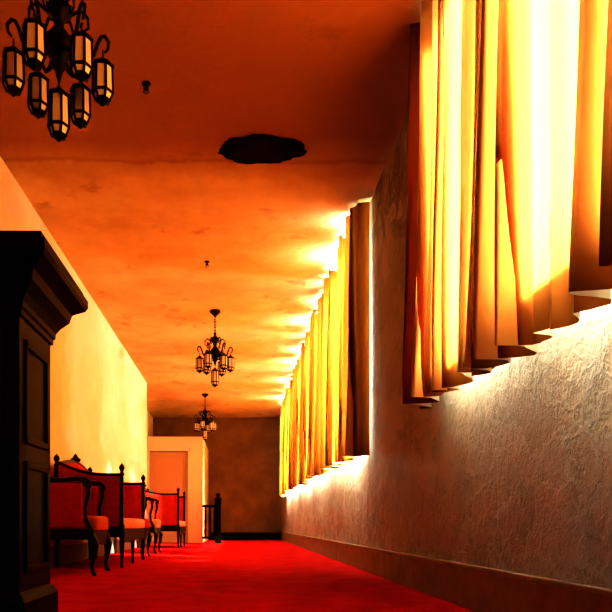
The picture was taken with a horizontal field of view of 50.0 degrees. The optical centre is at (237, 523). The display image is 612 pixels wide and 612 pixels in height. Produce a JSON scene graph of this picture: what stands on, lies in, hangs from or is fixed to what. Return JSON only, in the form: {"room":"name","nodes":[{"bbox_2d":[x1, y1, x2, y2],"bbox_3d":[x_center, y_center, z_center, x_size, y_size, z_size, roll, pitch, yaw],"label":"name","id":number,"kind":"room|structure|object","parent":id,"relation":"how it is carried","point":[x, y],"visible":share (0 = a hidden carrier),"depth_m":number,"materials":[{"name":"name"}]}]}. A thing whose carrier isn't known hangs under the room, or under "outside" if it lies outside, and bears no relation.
{"room":"hotel hallway","nodes":[
{"label":"hotel hallway","id":0,"kind":"room"},
{"bbox_2d":[0,156,152,546],"bbox_3d":[-2.180,-1.225,8.050,0.640,3.310,19.100,0,0,0],"label":"wall","id":1,"kind":"structure","parent":0,"point":[99,414],"depth_m":8.09,"materials":[{"name":"beige paint"}]},
{"bbox_2d":[50,538,146,567],"bbox_3d":[-1.846,0.330,5.900,0.028,0.200,14.800,0,0,0],"label":"baseboard","id":2,"kind":"structure","parent":1,"relation":"attached to","point":[68,554],"depth_m":7.40,"materials":[{"name":"paint"}]},
{"bbox_2d":[147,437,207,542],"bbox_3d":[-1.550,-0.780,16.200,1.500,2.420,2.800,0,0,0],"label":"wall","id":3,"kind":"structure","parent":0,"point":[199,450],"depth_m":14.80,"materials":[{"name":"beige paint"}]},
{"bbox_2d":[150,452,187,542],"bbox_3d":[-1.580,-0.613,14.836,0.860,2.075,0.087,0,0,0],"label":"door","id":4,"kind":"structure","parent":3,"relation":"in","point":[168,470],"depth_m":14.83,"materials":[{"name":"beige"}]},
{"bbox_2d":[147,447,190,542],"bbox_3d":[-1.580,-0.655,14.790,1.040,2.170,0.020,0,0,0],"label":"trim","id":5,"kind":"structure","parent":3,"relation":"attached to","point":[188,449],"depth_m":14.78,"materials":[{"name":"beige wood"}]},
{"bbox_2d":[0,0,421,417],"bbox_3d":[-0.560,-2.955,8.050,4.080,0.150,19.500,0,0,0],"label":"ceiling","id":6,"kind":"structure","parent":0,"point":[136,200],"depth_m":5.27,"materials":[{"name":"orange paint"}]},
{"bbox_2d":[2,0,113,141],"bbox_3d":[-0.865,-2.361,3.140,0.515,1.035,0.498,0,0,0],"label":"chandelier","id":7,"kind":"object","parent":6,"relation":"hanging from","point":[60,47],"visible":1,"depth_m":3.10,"materials":[{"name":"black metal"}]},
{"bbox_2d":[142,81,150,94],"bbox_3d":[-0.600,-2.843,4.250,0.060,0.072,0.058,0,0,0],"label":"sprinkler","id":8,"kind":"object","parent":6,"relation":"attached to","point":[145,84],"visible":1,"depth_m":4.24,"materials":[{"name":"black metal"}]},
{"bbox_2d":[193,393,216,439],"bbox_3d":[-0.730,-2.361,14.400,0.509,1.035,0.503,0,0,0],"label":"chandelier","id":9,"kind":"object","parent":6,"relation":"hanging from","point":[197,426],"visible":1,"depth_m":14.35,"materials":[{"name":"black metal"}]},
{"bbox_2d":[196,309,234,386],"bbox_3d":[-0.310,-2.361,8.780,0.526,1.035,0.477,0,0,0],"label":"chandelier","id":10,"kind":"object","parent":6,"relation":"hanging from","point":[226,362],"visible":1,"depth_m":8.74,"materials":[{"name":"black metal"}]},
{"bbox_2d":[279,397,288,495],"bbox_3d":[1.029,-1.752,14.876,0.198,2.215,1.907,0,0,0],"label":"curtain","id":11,"kind":"object","parent":6,"relation":"hanging from","point":[282,407],"visible":0.62,"depth_m":14.63,"materials":[{"name":"yellow fabric"}]},
{"bbox_2d":[284,376,296,492],"bbox_3d":[1.040,-1.752,12.954,0.194,2.215,1.908,0,0,0],"label":"curtain","id":12,"kind":"object","parent":6,"relation":"hanging from","point":[288,395],"visible":0.49,"depth_m":13.03,"materials":[{"name":"yellow fabric"}]},
{"bbox_2d":[289,343,307,488],"bbox_3d":[1.048,-1.742,10.895,0.214,2.236,2.110,0,0,0],"label":"curtain","id":13,"kind":"object","parent":6,"relation":"hanging from","point":[298,373],"visible":0.76,"depth_m":11.20,"materials":[{"name":"yellow fabric"}]},
{"bbox_2d":[302,293,328,482],"bbox_3d":[1.043,-1.739,8.760,0.224,2.242,2.120,0,0,0],"label":"curtain","id":14,"kind":"object","parent":6,"relation":"hanging from","point":[311,470],"visible":0.73,"depth_m":8.62,"materials":[{"name":"yellow fabric"}]},
{"bbox_2d":[320,202,369,469],"bbox_3d":[1.044,-1.732,6.720,0.211,2.256,1.905,0,0,-1],"label":"curtain","id":15,"kind":"object","parent":6,"relation":"hanging from","point":[345,369],"visible":1,"depth_m":6.01,"materials":[{"name":"yellow fabric"}]},
{"bbox_2d":[401,0,494,408],"bbox_3d":[1.045,-1.765,3.318,0.220,2.210,1.181,0,0,0],"label":"curtain","id":16,"kind":"object","parent":6,"relation":"hanging from","point":[443,48],"visible":0.88,"depth_m":3.29,"materials":[{"name":"yellow fabric"}]},
{"bbox_2d":[471,0,611,375],"bbox_3d":[1.022,-1.746,1.873,0.237,2.247,1.951,0,0,0],"label":"curtain","id":17,"kind":"object","parent":6,"relation":"hanging from","point":[542,243],"visible":1,"depth_m":2.17,"materials":[{"name":"yellow fabric"}]},
{"bbox_2d":[153,418,281,539],"bbox_3d":[-0.535,-1.225,17.675,3.930,3.310,0.150,0,0,0],"label":"wall","id":18,"kind":"structure","parent":0,"point":[244,453],"depth_m":17.60,"materials":[{"name":"brown paint"}]},
{"bbox_2d":[209,532,280,539],"bbox_3d":[0.185,0.330,17.590,1.930,0.200,0.020,0,0,0],"label":"baseboard","id":19,"kind":"structure","parent":18,"relation":"attached to","point":[224,535],"depth_m":17.58,"materials":[{"name":"brown wood"}]},
{"bbox_2d":[50,540,473,611],"bbox_3d":[-0.585,0.480,8.050,4.030,0.100,19.500,0,0,0],"label":"floor","id":20,"kind":"structure","parent":0,"point":[227,575],"depth_m":4.78,"materials":[{"name":"red carpet"}]},
{"bbox_2d":[0,231,87,611],"bbox_3d":[-1.308,-0.395,2.945,1.085,1.650,0.750,0,0,0],"label":"tall cabinet","id":21,"kind":"object","parent":20,"relation":"on","point":[39,297],"visible":1,"depth_m":2.75,"materials":[{"name":"brown wood"}]},
{"bbox_2d":[50,476,111,575],"bbox_3d":[-1.474,-0.076,5.660,0.652,1.033,0.624,0,0,0],"label":"armchair","id":22,"kind":"object","parent":20,"relation":"on","point":[73,516],"visible":0.54,"depth_m":5.36,"materials":[{"name":"red fabric"}]},
{"bbox_2d":[53,453,145,567],"bbox_3d":[-1.472,-0.170,7.100,0.725,1.200,1.505,0,0,0],"label":"settee","id":23,"kind":"object","parent":20,"relation":"on","point":[123,505],"visible":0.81,"depth_m":6.37,"materials":[{"name":"red fabric"}]},
{"bbox_2d":[97,496,151,557],"bbox_3d":[-1.474,-0.076,8.410,0.652,1.033,0.624,0,0,0],"label":"armchair","id":24,"kind":"object","parent":20,"relation":"on","point":[148,535],"visible":0.16,"depth_m":8.67,"materials":[{"name":"brown wood"}]},
{"bbox_2d":[114,497,162,553],"bbox_3d":[-1.474,-0.076,9.660,0.652,1.033,0.624,0,0,0],"label":"armchair","id":25,"kind":"object","parent":20,"relation":"on","point":[155,524],"visible":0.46,"depth_m":9.38,"materials":[{"name":"red fabric"}]},
{"bbox_2d":[136,485,185,547],"bbox_3d":[-1.432,-0.180,12.175,0.805,1.220,1.355,0,0,0],"label":"settee","id":26,"kind":"object","parent":20,"relation":"on","point":[171,510],"visible":0.62,"depth_m":11.51,"materials":[{"name":"red fabric"}]},
{"bbox_2d":[202,493,221,542],"bbox_3d":[-0.583,-0.135,14.600,0.435,1.130,0.170,0,0,0],"label":"railing","id":27,"kind":"object","parent":20,"relation":"on","point":[217,507],"visible":0.99,"depth_m":14.53,"materials":[{"name":"brown wood"}]},
{"bbox_2d":[218,134,306,163],"bbox_3d":[0.190,-2.872,4.995,0.688,0.015,0.395,0,0,0],"label":"hole","id":28,"kind":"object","parent":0,"point":[253,148],"depth_m":4.98,"materials":[{"name":"black"}]},
{"bbox_2d":[282,110,611,588],"bbox_3d":[1.290,-1.225,8.050,0.220,3.310,19.100,0,0,0],"label":"wall","id":29,"kind":"structure","parent":0,"point":[510,469],"depth_m":3.19,"materials":[{"name":"paint"}]},
{"bbox_2d":[281,532,611,611],"bbox_3d":[1.165,0.318,8.050,0.030,0.225,19.100,0,0,0],"label":"baseboard","id":30,"kind":"structure","parent":29,"relation":"attached to","point":[475,588],"depth_m":3.28,"materials":[{"name":"paint"}]}
]}

